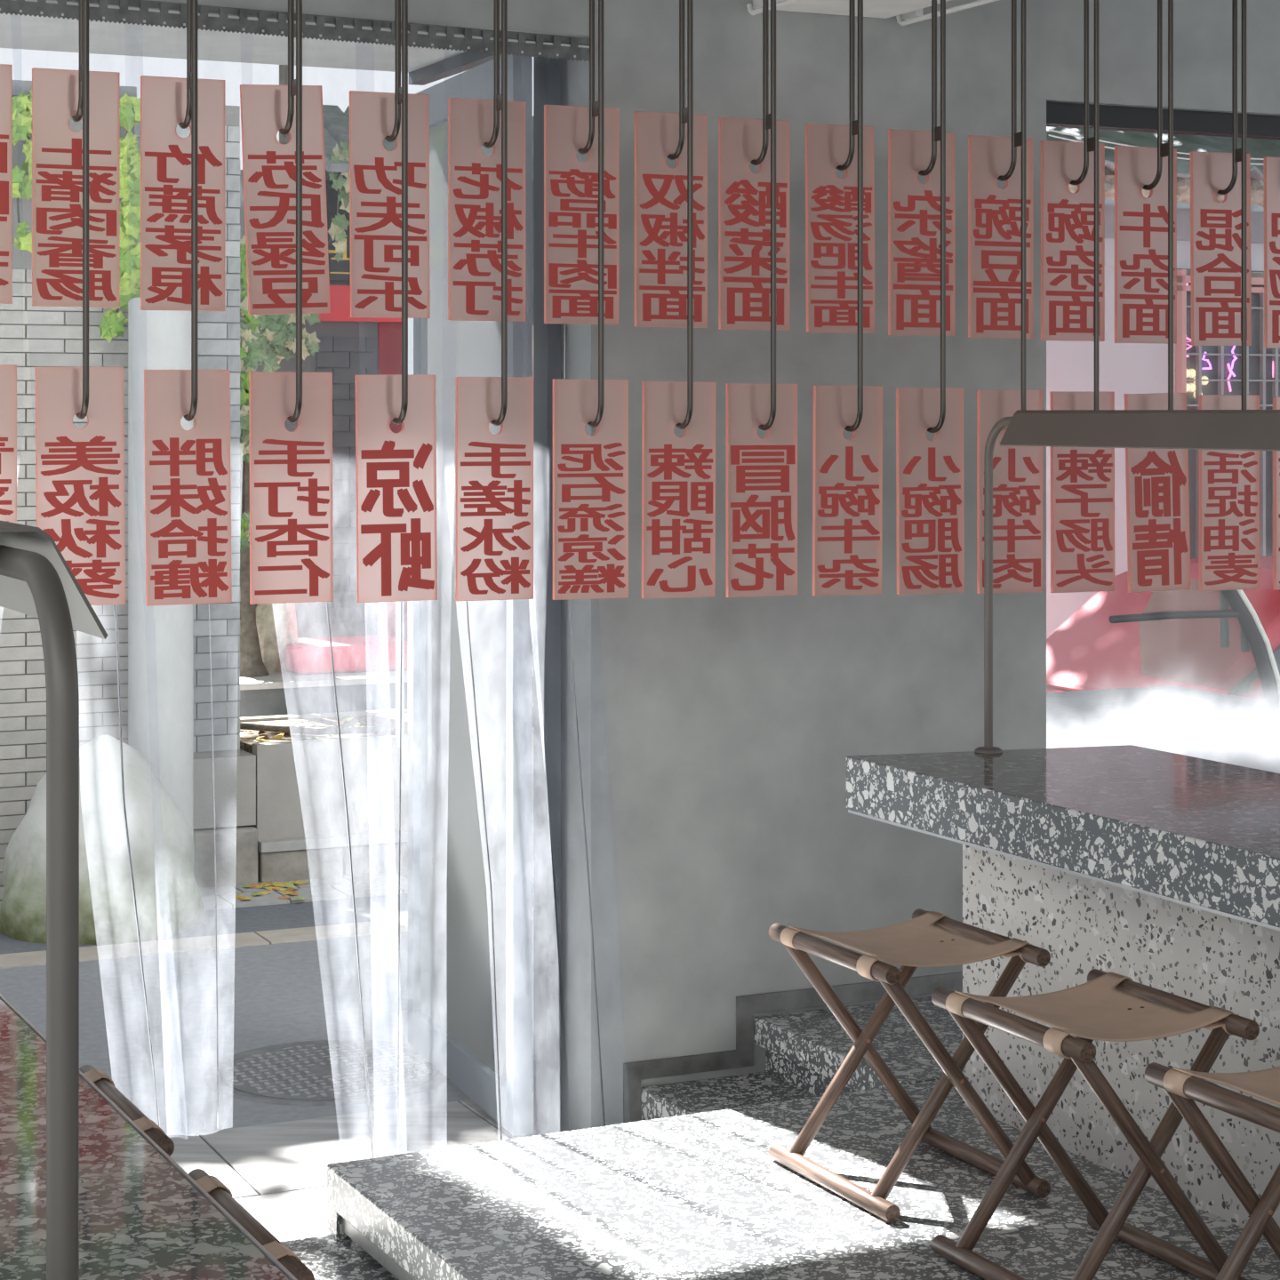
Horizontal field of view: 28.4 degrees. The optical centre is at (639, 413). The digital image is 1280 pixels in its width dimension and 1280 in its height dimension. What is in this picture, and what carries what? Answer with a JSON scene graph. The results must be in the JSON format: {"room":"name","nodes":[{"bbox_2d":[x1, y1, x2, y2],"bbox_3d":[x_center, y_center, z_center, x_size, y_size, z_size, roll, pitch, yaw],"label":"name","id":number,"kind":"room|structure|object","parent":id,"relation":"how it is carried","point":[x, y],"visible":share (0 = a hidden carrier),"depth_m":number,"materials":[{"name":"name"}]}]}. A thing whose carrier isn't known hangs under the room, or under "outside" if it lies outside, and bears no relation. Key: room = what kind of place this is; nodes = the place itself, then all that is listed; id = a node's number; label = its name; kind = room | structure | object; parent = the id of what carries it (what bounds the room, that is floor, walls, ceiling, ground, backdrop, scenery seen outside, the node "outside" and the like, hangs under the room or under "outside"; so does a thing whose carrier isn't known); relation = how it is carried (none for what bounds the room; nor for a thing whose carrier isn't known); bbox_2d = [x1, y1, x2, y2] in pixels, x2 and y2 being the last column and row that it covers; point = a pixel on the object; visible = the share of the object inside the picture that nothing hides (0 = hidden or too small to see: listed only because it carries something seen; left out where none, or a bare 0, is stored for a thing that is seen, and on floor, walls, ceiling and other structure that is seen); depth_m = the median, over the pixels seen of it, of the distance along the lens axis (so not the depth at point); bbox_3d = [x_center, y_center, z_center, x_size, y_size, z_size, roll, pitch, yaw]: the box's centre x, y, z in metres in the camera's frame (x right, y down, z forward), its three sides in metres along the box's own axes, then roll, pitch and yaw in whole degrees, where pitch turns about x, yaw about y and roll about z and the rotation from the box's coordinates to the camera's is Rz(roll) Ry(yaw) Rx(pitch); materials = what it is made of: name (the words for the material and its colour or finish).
{"room":"eatery","nodes":[
{"label":"eatery","id":0,"kind":"room"},
{"bbox_2d":[0,882,533,954],"bbox_3d":[0.644,1.655,8.897,20.000,0.094,0.430,0,0,-25],"label":"curb","id":1,"kind":"object","parent":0,"point":[279,916],"depth_m":8.07,"materials":[{"name":"concrete"}]},
{"bbox_2d":[0,920,533,1135],"bbox_3d":[1.204,1.654,7.696,20.000,0.096,1.880,0,0,-25],"label":"street","id":2,"kind":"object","parent":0,"point":[268,995],"depth_m":6.77,"materials":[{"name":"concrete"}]},
{"bbox_2d":[0,906,533,968],"bbox_3d":[-0.873,1.651,7.859,5.572,0.102,0.170,0,0,-25],"label":"kerb line","id":3,"kind":"object","parent":2,"relation":"on","point":[13,960],"visible":0.07,"depth_m":7.64,"materials":[{"name":"beige stone"}]},
{"bbox_2d":[203,1040,448,1106],"bbox_3d":[-0.754,1.602,6.166,0.610,0.007,0.610,0,0,0],"label":"manhole cover","id":4,"kind":"object","parent":2,"relation":"on","point":[321,1072],"visible":0.94,"depth_m":6.13,"materials":[{"name":"metal"}]},
{"bbox_2d":[1046,589,1279,748],"bbox_3d":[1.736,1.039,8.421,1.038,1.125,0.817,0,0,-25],"label":"car","id":5,"kind":"object","parent":2,"relation":"on","point":[1074,716],"visible":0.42,"depth_m":8.16,"materials":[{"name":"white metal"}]},
{"bbox_2d":[0,860,533,910],"bbox_3d":[-0.719,1.649,11.820,20.000,0.105,6.020,0,0,-25],"label":"pavement","id":6,"kind":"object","parent":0,"point":[385,884],"visible":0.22,"depth_m":8.46,"materials":[{"name":"grey concrete"}]},
{"bbox_2d":[0,80,136,900],"bbox_3d":[-4.341,0.267,7.400,5.698,2.711,0.390,0,0,-25],"label":"brick wall","id":7,"kind":"structure","parent":6,"relation":"on","point":[31,337],"depth_m":8.33,"materials":[{"name":"grey brick"}]},
{"bbox_2d":[12,88,31,252],"bbox_3d":[-1.986,-0.801,8.241,0.218,0.560,0.109,0,0,-29],"label":"ivy vine","id":8,"kind":"object","parent":7,"relation":"attached to","point":[22,103],"visible":0.48,"depth_m":8.21,"materials":[{"name":"green plant"}]},
{"bbox_2d":[98,93,140,343],"bbox_3d":[-1.708,-0.648,8.373,0.186,0.832,0.104,0,0,-22],"label":"ivy vine","id":9,"kind":"object","parent":7,"relation":"attached to","point":[112,324],"visible":0.77,"depth_m":8.36,"materials":[{"name":"green plant"}]},
{"bbox_2d":[0,735,205,944],"bbox_3d":[-1.691,1.312,7.959,0.635,0.600,0.636,0,0,0],"label":"boulder","id":10,"kind":"object","parent":6,"relation":"on","point":[169,902],"visible":0.88,"depth_m":7.75,"materials":[{"name":"grey stone"}]},
{"bbox_2d":[128,297,193,839],"bbox_3d":[-1.578,0.617,8.330,0.211,1.990,0.211,0,0,0],"label":"column","id":11,"kind":"structure","parent":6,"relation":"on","point":[161,637],"depth_m":8.24,"materials":[{"name":"white paint"}]},
{"bbox_2d":[133,105,257,887],"bbox_3d":[-1.591,0.282,8.739,0.417,2.661,0.507,0,0,-25],"label":"brick pier","id":12,"kind":"object","parent":6,"relation":"on","point":[219,332],"visible":0.35,"depth_m":8.59,"materials":[{"name":"grey"}]},
{"bbox_2d":[240,235,261,553],"bbox_3d":[-1.368,-0.070,8.795,0.119,1.117,0.106,0,0,-16],"label":"ivy vine","id":13,"kind":"object","parent":12,"relation":"attached to","point":[248,353],"visible":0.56,"depth_m":8.77,"materials":[{"name":"green plant"}]},
{"bbox_2d":[240,702,533,882],"bbox_3d":[-0.472,1.352,9.436,2.208,0.521,0.850,0,0,-25],"label":"planter","id":14,"kind":"object","parent":6,"relation":"on","point":[301,820],"visible":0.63,"depth_m":8.75,"materials":[{"name":"concrete"}]},
{"bbox_2d":[240,104,533,653],"bbox_3d":[-0.638,0.111,11.268,2.287,2.983,0.750,0,0,-25],"label":"building","id":15,"kind":"structure","parent":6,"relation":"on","point":[349,347],"depth_m":10.80,"materials":[{"name":"grey paint"}]},
{"bbox_2d":[252,140,349,371],"bbox_3d":[-1.420,-0.651,10.541,0.566,0.996,0.096,0,0,-25],"label":"ivy vine","id":16,"kind":"object","parent":15,"relation":"attached to","point":[276,330],"visible":0.7,"depth_m":10.54,"materials":[{"name":"green plant"}]},
{"bbox_2d":[240,653,533,717],"bbox_3d":[-1.029,1.314,10.263,1.500,0.576,0.820,0,0,-25],"label":"ledge","id":17,"kind":"structure","parent":6,"relation":"on","point":[289,692],"depth_m":9.75,"materials":[{"name":"grey concrete"}]},
{"bbox_2d":[240,64,289,677],"bbox_3d":[-0.540,-1.158,10.885,12.753,4.368,6.016,0,0,-25],"label":"tree","id":18,"kind":"object","parent":17,"relation":"on","point":[252,665],"visible":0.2,"depth_m":9.88,"materials":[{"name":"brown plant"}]},
{"bbox_2d":[256,602,298,671],"bbox_3d":[-1.460,0.826,10.104,0.203,0.400,0.193,0,0,0],"label":"rock","id":19,"kind":"object","parent":17,"relation":"on","point":[276,623],"visible":0.46,"depth_m":10.03,"materials":[{"name":"stone"}]},
{"bbox_2d":[284,634,407,674],"bbox_3d":[-1.194,0.970,10.175,0.507,0.111,0.400,0,0,-25],"label":"bench","id":20,"kind":"object","parent":17,"relation":"on","point":[360,653],"visible":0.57,"depth_m":10.00,"materials":[{"name":"red plastic"}]},
{"bbox_2d":[1046,126,1279,637],"bbox_3d":[2.792,-0.100,13.911,2.589,3.403,1.910,0,0,-25],"label":"shop","id":21,"kind":"object","parent":6,"relation":"on","point":[1124,368],"visible":0.19,"depth_m":13.40,"materials":[{"name":"stone"}]},
{"bbox_2d":[1175,269,1279,558],"bbox_3d":[3.351,0.036,13.795,1.073,1.614,0.140,0,0,-25],"label":"shopfront","id":22,"kind":"object","parent":21,"relation":"attached to","point":[1199,370],"visible":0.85,"depth_m":13.71,"materials":[{"name":"beige glass"}]},
{"bbox_2d":[234,1186,327,1241],"bbox_3d":[0.495,1.642,4.011,7.600,0.080,3.200,0,0,-25],"label":"floor","id":23,"kind":"structure","parent":0,"point":[302,1213],"depth_m":5.07,"materials":[{"name":"concrete"}]},
{"bbox_2d":[168,1091,561,1198],"bbox_3d":[-0.559,1.652,5.561,7.000,0.100,0.500,0,0,-25],"label":"threshold","id":24,"kind":"object","parent":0,"point":[292,1156],"visible":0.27,"depth_m":5.55,"materials":[{"name":"concrete"}]},
{"bbox_2d":[280,1072,818,1279],"bbox_3d":[0.634,1.539,2.097,7.413,0.126,6.946,0,0,-24],"label":"floor","id":25,"kind":"structure","parent":0,"point":[328,1259],"depth_m":5.43,"materials":[{"name":"stone"}]},
{"bbox_2d":[327,1080,1279,1279],"bbox_3d":[1.218,1.413,3.533,2.300,0.126,3.400,0,0,-26],"label":"platform","id":26,"kind":"object","parent":25,"relation":"on","point":[702,1196],"visible":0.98,"depth_m":4.30,"materials":[{"name":"stone"}]},
{"bbox_2d":[768,908,1050,1223],"bbox_3d":[0.470,1.134,4.462,0.342,0.432,0.400,0,0,-26],"label":"folding stool","id":27,"kind":"object","parent":26,"relation":"on","point":[932,939],"visible":1,"depth_m":4.42,"materials":[{"name":"brown wood"}]},
{"bbox_2d":[846,744,1279,1237],"bbox_3d":[1.277,1.012,3.899,0.609,0.674,2.713,0,0,-26],"label":"counter","id":28,"kind":"object","parent":26,"relation":"on","point":[1158,869],"depth_m":4.45,"materials":[{"name":"stone"}]},
{"bbox_2d":[974,409,1279,753],"bbox_3d":[1.046,0.335,4.324,0.112,0.681,1.648,0,0,-26],"label":"table lamp","id":29,"kind":"object","parent":28,"relation":"on","point":[1190,429],"visible":1,"depth_m":4.61,"materials":[{"name":"brown metal"}]},
{"bbox_2d":[931,968,1259,1279],"bbox_3d":[0.705,1.134,3.952,0.342,0.432,0.400,0,0,-26],"label":"folding stool","id":30,"kind":"object","parent":26,"relation":"on","point":[1110,1006],"visible":1,"depth_m":3.94,"materials":[{"name":"brown wood"}]},
{"bbox_2d":[1144,1062,1279,1279],"bbox_3d":[0.953,1.134,3.482,0.342,0.432,0.400,0,0,-26],"label":"folding stool","id":31,"kind":"object","parent":26,"relation":"on","point":[1181,1085],"visible":1,"depth_m":3.57,"materials":[{"name":"brown wood"}]},
{"bbox_2d":[754,996,962,1095],"bbox_3d":[1.125,1.413,5.737,1.630,0.126,0.630,0,0,-26],"label":"step","id":32,"kind":"structure","parent":25,"relation":"on","point":[805,1050],"depth_m":5.50,"materials":[{"name":"stone"}]},
{"bbox_3d":[-1.071,1.476,2.437,2.495,0.251,2.860,0,0,0],"label":"platform","id":33,"kind":"object","parent":25,"relation":"on","visible":0},
{"bbox_2d":[0,993,297,1279],"bbox_3d":[-0.833,1.012,2.269,0.753,0.675,2.900,0,0,-26],"label":"table","id":34,"kind":"object","parent":33,"relation":"on","point":[142,1216],"visible":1,"depth_m":2.17,"materials":[{"name":"stone"}]},
{"bbox_2d":[0,520,108,1279],"bbox_3d":[-0.471,0.371,1.706,0.112,0.607,0.748,0,0,-26],"label":"table lamp","id":35,"kind":"object","parent":34,"relation":"on","point":[36,580],"visible":1,"depth_m":1.39,"materials":[{"name":"metal"}]},
{"bbox_2d":[188,1168,314,1279],"bbox_3d":[-0.590,1.134,2.841,0.342,0.432,0.400,0,0,-26],"label":"folding stool","id":36,"kind":"object","parent":33,"relation":"on","point":[211,1184],"visible":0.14,"depth_m":2.88,"materials":[{"name":"brown wood"}]},
{"bbox_2d":[46,0,1279,1131],"bbox_3d":[0.139,0.176,5.721,6.800,2.852,0.200,0,0,-25],"label":"wall","id":37,"kind":"structure","parent":0,"point":[717,733],"depth_m":5.68,"materials":[{"name":"grey paint"}]},
{"bbox_2d":[0,12,501,85],"bbox_3d":[-1.768,-0.910,5.406,3.076,0.150,0.839,0,0,-25],"label":"entrance canopy","id":38,"kind":"object","parent":37,"relation":"attached to","point":[426,66],"visible":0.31,"depth_m":5.98,"materials":[{"name":"grey metal"}]},
{"bbox_2d":[0,0,589,61],"bbox_3d":[-0.794,-0.792,5.120,1.521,0.075,0.022,0,0,-25],"label":"rail","id":39,"kind":"object","parent":37,"relation":"attached to","point":[100,11],"visible":0.91,"depth_m":5.17,"materials":[{"name":"metal"}]},
{"bbox_2d":[395,54,532,1135],"bbox_3d":[-0.429,0.394,5.948,0.083,2.377,0.878,0,0,-20],"label":"door","id":40,"kind":"structure","parent":37,"relation":"in","point":[451,1005],"depth_m":5.96,"materials":[{"name":"clear glass"}]},
{"bbox_2d":[533,56,560,1134],"bbox_3d":[-0.207,0.392,5.626,0.032,2.416,0.079,0,0,-25],"label":"trim","id":41,"kind":"structure","parent":37,"relation":"attached to","point":[547,72],"depth_m":5.60,"materials":[{"name":"grey metal"}]},
{"bbox_2d":[623,971,962,1123],"bbox_3d":[0.367,1.452,5.714,0.888,0.300,0.006,0,0,-25],"label":"baseboard","id":42,"kind":"structure","parent":37,"relation":"attached to","point":[747,1006],"depth_m":5.65,"materials":[{"name":"stone"}]},
{"bbox_2d":[776,0,951,18],"bbox_3d":[0.752,-0.966,5.013,0.332,0.120,1.598,0,0,-25],"label":"ceiling panel","id":43,"kind":"object","parent":37,"relation":"attached to","point":[883,9],"visible":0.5,"depth_m":5.64,"materials":[{"name":"white"}]},
{"bbox_2d":[918,0,945,432],"bbox_3d":[0.590,-0.433,5.100,0.036,0.946,0.150,0,0,-15],"label":"rod","id":44,"kind":"object","parent":43,"relation":"hanging from","point":[938,132],"visible":1,"depth_m":5.04,"materials":[{"name":"grey metal"}]},
{"bbox_2d":[888,129,955,335],"bbox_3d":[0.572,-0.365,5.136,0.151,0.415,0.012,0,0,-24],"label":"tag","id":45,"kind":"object","parent":44,"relation":"hanging from","point":[914,207],"visible":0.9,"depth_m":5.13,"materials":[{"name":"pink plastic"}]},
{"bbox_2d":[896,387,964,595],"bbox_3d":[0.585,0.156,5.092,0.151,0.415,0.012,0,0,-24],"label":"tag","id":46,"kind":"object","parent":44,"relation":"hanging from","point":[930,475],"visible":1,"depth_m":5.08,"materials":[{"name":"pink paper"}]},
{"bbox_2d":[997,0,1026,410],"bbox_3d":[0.762,-0.431,5.177,0.036,0.950,0.150,0,0,-16],"label":"rod","id":47,"kind":"object","parent":43,"relation":"hanging from","point":[1018,139],"visible":0.71,"depth_m":5.12,"materials":[{"name":"grey metal"}]},
{"bbox_2d":[968,135,1033,338],"bbox_3d":[0.744,-0.362,5.213,0.151,0.415,0.012,0,0,-24],"label":"tag","id":48,"kind":"object","parent":47,"relation":"hanging from","point":[994,212],"visible":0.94,"depth_m":5.20,"materials":[{"name":"pink plastic"}]},
{"bbox_2d":[976,389,1042,593],"bbox_3d":[0.757,0.159,5.169,0.151,0.415,0.012,0,0,-24],"label":"tag","id":49,"kind":"object","parent":47,"relation":"hanging from","point":[1017,470],"visible":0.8,"depth_m":5.16,"materials":[{"name":"pink paper"}]},
{"bbox_2d":[1046,101,1279,773],"bbox_3d":[1.679,0.119,6.395,1.636,1.725,0.060,0,0,-25],"label":"window","id":50,"kind":"structure","parent":37,"relation":"in","point":[1255,746],"depth_m":6.22,"materials":[{"name":"black"}]},
{"bbox_3d":[1.512,-1.300,2.776,8.994,0.100,8.946,0,0,0],"label":"ceiling","id":51,"kind":"structure","parent":0,"visible":0},
{"bbox_2d":[72,0,88,419],"bbox_3d":[-0.973,-0.620,4.402,0.036,1.261,0.150,0,0,-21],"label":"rod","id":52,"kind":"object","parent":51,"relation":"hanging from","point":[83,108],"visible":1,"depth_m":4.35,"materials":[{"name":"grey metal"}]},
{"bbox_2d":[32,67,119,307],"bbox_3d":[-0.990,-0.394,4.438,0.151,0.415,0.012,0,0,-24],"label":"tag","id":53,"kind":"object","parent":52,"relation":"hanging from","point":[57,149],"visible":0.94,"depth_m":4.43,"materials":[{"name":"pink plastic"}]},
{"bbox_2d":[35,367,125,605],"bbox_3d":[-0.973,0.127,4.396,0.151,0.415,0.012,0,0,-24],"label":"tag","id":54,"kind":"object","parent":52,"relation":"hanging from","point":[80,472],"visible":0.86,"depth_m":4.39,"materials":[{"name":"pink plastic"}]},
{"bbox_2d":[178,0,198,421],"bbox_3d":[-0.799,-0.618,4.480,0.036,1.264,0.150,0,0,-20],"label":"rod","id":55,"kind":"object","parent":51,"relation":"hanging from","point":[192,5],"visible":1,"depth_m":4.42,"materials":[{"name":"grey metal"}]},
{"bbox_2d":[140,75,225,311],"bbox_3d":[-0.816,-0.391,4.516,0.151,0.415,0.012,0,0,-24],"label":"tag","id":56,"kind":"object","parent":55,"relation":"hanging from","point":[165,156],"visible":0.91,"depth_m":4.51,"materials":[{"name":"pink plastic"}]},
{"bbox_2d":[144,369,231,606],"bbox_3d":[-0.799,0.130,4.474,0.151,0.415,0.012,-1,0,-24],"label":"tag","id":57,"kind":"object","parent":55,"relation":"hanging from","point":[188,484],"visible":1,"depth_m":4.47,"materials":[{"name":"pink plastic"}]},
{"bbox_2d":[279,0,302,423],"bbox_3d":[-0.632,-0.616,4.555,0.036,1.267,0.151,0,0,-26],"label":"rod","id":58,"kind":"object","parent":51,"relation":"hanging from","point":[294,85],"visible":1,"depth_m":4.50,"materials":[{"name":"grey metal"}]},
{"bbox_2d":[240,84,330,314],"bbox_3d":[-0.644,-0.388,4.593,0.167,0.420,0.012,0,0,-24],"label":"tag","id":59,"kind":"object","parent":58,"relation":"hanging from","point":[268,164],"visible":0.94,"depth_m":4.58,"materials":[{"name":"pink plastic"}]},
{"bbox_2d":[248,371,333,604],"bbox_3d":[-0.627,0.133,4.551,0.151,0.415,0.012,0,0,-24],"label":"tag","id":60,"kind":"object","parent":58,"relation":"hanging from","point":[291,473],"visible":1,"depth_m":4.54,"materials":[{"name":"pink plastic"}]},
{"bbox_2d":[384,0,407,424],"bbox_3d":[-0.447,-0.615,4.638,0.036,1.271,0.150,0,0,-21],"label":"rod","id":61,"kind":"object","parent":51,"relation":"hanging from","point":[401,93],"visible":1,"depth_m":4.58,"materials":[{"name":"grey metal"}]},
{"bbox_2d":[349,90,430,318],"bbox_3d":[-0.463,-0.384,4.674,0.151,0.415,0.012,0,0,-24],"label":"tag","id":62,"kind":"object","parent":61,"relation":"hanging from","point":[375,172],"visible":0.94,"depth_m":4.67,"materials":[{"name":"pink plastic"}]},
{"bbox_2d":[355,374,437,602],"bbox_3d":[-0.446,0.137,4.632,0.151,0.415,0.012,-1,0,-24],"label":"tag","id":63,"kind":"object","parent":61,"relation":"hanging from","point":[396,535],"visible":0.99,"depth_m":4.63,"materials":[{"name":"pink plastic"}]},
{"bbox_2d":[482,0,507,425],"bbox_3d":[-0.271,-0.613,4.716,0.036,1.274,0.150,0,0,-22],"label":"rod","id":64,"kind":"object","parent":51,"relation":"hanging from","point":[500,100],"visible":1,"depth_m":4.66,"materials":[{"name":"grey metal"}]},
{"bbox_2d":[448,97,525,321],"bbox_3d":[-0.287,-0.381,4.752,0.151,0.415,0.012,0,0,-24],"label":"tag","id":65,"kind":"object","parent":64,"relation":"hanging from","point":[474,178],"visible":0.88,"depth_m":4.74,"materials":[{"name":"pink paper"}]},
{"bbox_2d":[455,376,533,600],"bbox_3d":[-0.271,0.140,4.710,0.151,0.415,0.012,0,0,-24],"label":"tag","id":66,"kind":"object","parent":64,"relation":"hanging from","point":[494,473],"visible":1,"depth_m":4.70,"materials":[{"name":"pink plastic"}]},
{"bbox_2d":[577,0,604,427],"bbox_3d":[-0.095,-0.611,4.795,0.036,1.277,0.151,0,0,-23],"label":"rod","id":67,"kind":"object","parent":51,"relation":"hanging from","point":[596,108],"visible":1,"depth_m":4.74,"materials":[{"name":"grey metal"}]},
{"bbox_2d":[544,104,619,324],"bbox_3d":[-0.111,-0.378,4.831,0.151,0.415,0.012,0,0,-24],"label":"tag","id":68,"kind":"object","parent":67,"relation":"hanging from","point":[571,186],"visible":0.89,"depth_m":4.82,"materials":[{"name":"pink paper"}]},
{"bbox_2d":[552,379,628,599],"bbox_3d":[-0.093,0.143,4.789,0.151,0.415,0.012,0,0,-24],"label":"tag","id":69,"kind":"object","parent":67,"relation":"hanging from","point":[590,474],"visible":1,"depth_m":4.78,"materials":[{"name":"pink plastic"}]},
{"bbox_2d":[666,0,693,429],"bbox_3d":[0.077,-0.610,4.872,0.036,1.280,0.150,0,0,-19],"label":"rod","id":70,"kind":"object","parent":51,"relation":"hanging from","point":[685,115],"visible":1,"depth_m":4.82,"materials":[{"name":"grey metal"}]},
{"bbox_2d":[634,111,707,327],"bbox_3d":[0.060,-0.375,4.907,0.151,0.415,0.012,0,0,-24],"label":"tag","id":71,"kind":"object","parent":70,"relation":"hanging from","point":[660,190],"visible":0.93,"depth_m":4.90,"materials":[{"name":"pink plastic"}]},
{"bbox_2d":[641,381,715,598],"bbox_3d":[0.075,0.146,4.865,0.151,0.415,0.012,0,0,-24],"label":"tag","id":72,"kind":"object","parent":70,"relation":"hanging from","point":[678,474],"visible":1,"depth_m":4.86,"materials":[{"name":"pink paper"}]},
{"bbox_2d":[750,0,775,430],"bbox_3d":[0.243,-0.608,4.945,0.036,1.284,0.150,0,0,-16],"label":"rod","id":73,"kind":"object","parent":51,"relation":"hanging from","point":[769,120],"visible":1,"depth_m":4.89,"materials":[{"name":"grey metal"}]},
{"bbox_2d":[718,117,789,330],"bbox_3d":[0.225,-0.372,4.981,0.151,0.415,0.012,0,0,-24],"label":"tag","id":74,"kind":"object","parent":73,"relation":"hanging from","point":[744,196],"visible":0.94,"depth_m":4.97,"materials":[{"name":"pink plastic"}]},
{"bbox_2d":[725,383,797,597],"bbox_3d":[0.238,0.150,4.937,0.151,0.415,0.012,0,0,-24],"label":"tag","id":75,"kind":"object","parent":73,"relation":"hanging from","point":[761,474],"visible":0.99,"depth_m":4.93,"materials":[{"name":"pink paper"}]},
{"bbox_2d":[836,0,863,431],"bbox_3d":[0.418,-0.607,5.023,0.036,1.287,0.150,0,0,-16],"label":"rod","id":76,"kind":"object","parent":51,"relation":"hanging from","point":[856,126],"visible":1,"depth_m":4.97,"materials":[{"name":"grey metal"}]},
{"bbox_2d":[805,123,875,333],"bbox_3d":[0.401,-0.368,5.059,0.151,0.415,0.012,0,0,-24],"label":"tag","id":77,"kind":"object","parent":76,"relation":"hanging from","point":[831,202],"visible":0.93,"depth_m":5.05,"materials":[{"name":"pink plastic"}]},
{"bbox_2d":[812,385,882,596],"bbox_3d":[0.412,0.153,5.015,0.151,0.415,0.012,0,0,-24],"label":"tag","id":78,"kind":"object","parent":76,"relation":"hanging from","point":[847,475],"visible":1,"depth_m":5.01,"materials":[{"name":"pink paper"}]},
{"bbox_2d":[1069,0,1099,409],"bbox_3d":[0.922,-0.602,5.248,0.036,1.296,0.150,0,0,-16],"label":"rod","id":79,"kind":"object","parent":51,"relation":"hanging from","point":[1090,144],"visible":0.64,"depth_m":5.19,"materials":[{"name":"grey metal"}]},
{"bbox_2d":[1040,140,1104,341],"bbox_3d":[0.905,-0.359,5.285,0.151,0.415,0.012,0,0,-24],"label":"tag","id":80,"kind":"object","parent":79,"relation":"hanging from","point":[1067,217],"visible":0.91,"depth_m":5.27,"materials":[{"name":"pink plastic"}]},
{"bbox_2d":[1049,391,1115,592],"bbox_3d":[0.918,0.162,5.241,0.151,0.415,0.012,0,0,-24],"label":"tag","id":81,"kind":"object","parent":79,"relation":"hanging from","point":[1083,478],"visible":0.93,"depth_m":5.23,"materials":[{"name":"pink paper"}]},
{"bbox_2d":[1142,0,1173,409],"bbox_3d":[1.089,-0.600,5.323,0.036,1.300,0.150,0,0,-18],"label":"rod","id":82,"kind":"object","parent":51,"relation":"hanging from","point":[1164,149],"visible":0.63,"depth_m":5.27,"materials":[{"name":"grey metal"}]},
{"bbox_2d":[1114,145,1176,343],"bbox_3d":[1.072,-0.356,5.359,0.151,0.415,0.012,0,0,-24],"label":"tag","id":83,"kind":"object","parent":82,"relation":"hanging from","point":[1140,222],"visible":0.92,"depth_m":5.35,"materials":[{"name":"pink plastic"}]},
{"bbox_2d":[1124,392,1191,592],"bbox_3d":[1.088,0.166,5.317,0.151,0.415,0.012,-2,1,-24],"label":"tag","id":84,"kind":"object","parent":82,"relation":"hanging from","point":[1157,500],"visible":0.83,"depth_m":5.31,"materials":[{"name":"pink paper"}]},
{"bbox_2d":[1216,0,1246,409],"bbox_3d":[1.265,-0.599,5.401,0.041,1.303,0.152,0,0,-14],"label":"rod","id":85,"kind":"object","parent":51,"relation":"hanging from","point":[1238,155],"visible":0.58,"depth_m":5.34,"materials":[{"name":"grey metal"}]},
{"bbox_2d":[1189,151,1251,345],"bbox_3d":[1.249,-0.353,5.439,0.151,0.415,0.012,-1,0,-24],"label":"tag","id":86,"kind":"object","parent":85,"relation":"hanging from","point":[1215,226],"visible":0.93,"depth_m":5.43,"materials":[{"name":"pink plastic"}]},
{"bbox_2d":[1198,394,1259,591],"bbox_3d":[1.257,0.169,5.393,0.151,0.415,0.012,0,0,-24],"label":"tag","id":87,"kind":"object","parent":85,"relation":"hanging from","point":[1228,480],"visible":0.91,"depth_m":5.38,"materials":[{"name":"pink paper"}]},
{"bbox_3d":[-1.138,-0.621,4.322,0.081,1.258,0.145,0,0,0],"label":"rod","id":88,"kind":"object","parent":51,"relation":"hanging from","visible":0},
{"bbox_2d":[0,64,12,303],"bbox_3d":[-1.161,-0.397,4.362,0.151,0.415,0.012,0,0,-24],"label":"tag","id":89,"kind":"object","parent":88,"relation":"hanging from","point":[5,70],"visible":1,"depth_m":4.38,"materials":[{"name":"pink plastic"}]},
{"bbox_2d":[0,364,16,523],"bbox_3d":[-1.142,0.124,4.321,0.151,0.415,0.012,0,0,-24],"label":"tag","id":90,"kind":"object","parent":88,"relation":"hanging from","point":[8,372],"visible":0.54,"depth_m":4.34,"materials":[{"name":"pink plastic"}]},
{"bbox_3d":[1.442,-0.597,5.477,0.069,1.306,0.147,0,0,0],"label":"rod","id":91,"kind":"object","parent":51,"relation":"hanging from","visible":0},
{"bbox_2d":[1263,156,1279,348],"bbox_3d":[1.426,-0.349,5.518,0.151,0.415,0.012,0,0,-24],"label":"tag","id":92,"kind":"object","parent":91,"relation":"hanging from","point":[1271,164],"visible":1,"depth_m":5.49,"materials":[{"name":"pink plastic"}]},
{"label":"outside","id":93,"kind":"structure","parent":0,"visible":0},
{"bbox_3d":[2.849,2.012,11.150,8.757,0.100,6.459,0,0,0],"label":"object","id":94,"kind":"object","parent":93,"visible":0},
{"bbox_2d":[1046,555,1279,699],"bbox_3d":[2.607,1.297,10.390,3.300,1.329,1.624,0,0,-25],"label":"car","id":95,"kind":"object","parent":94,"relation":"on","point":[1086,652],"visible":0.06,"depth_m":10.13,"materials":[{"name":"red paint"}]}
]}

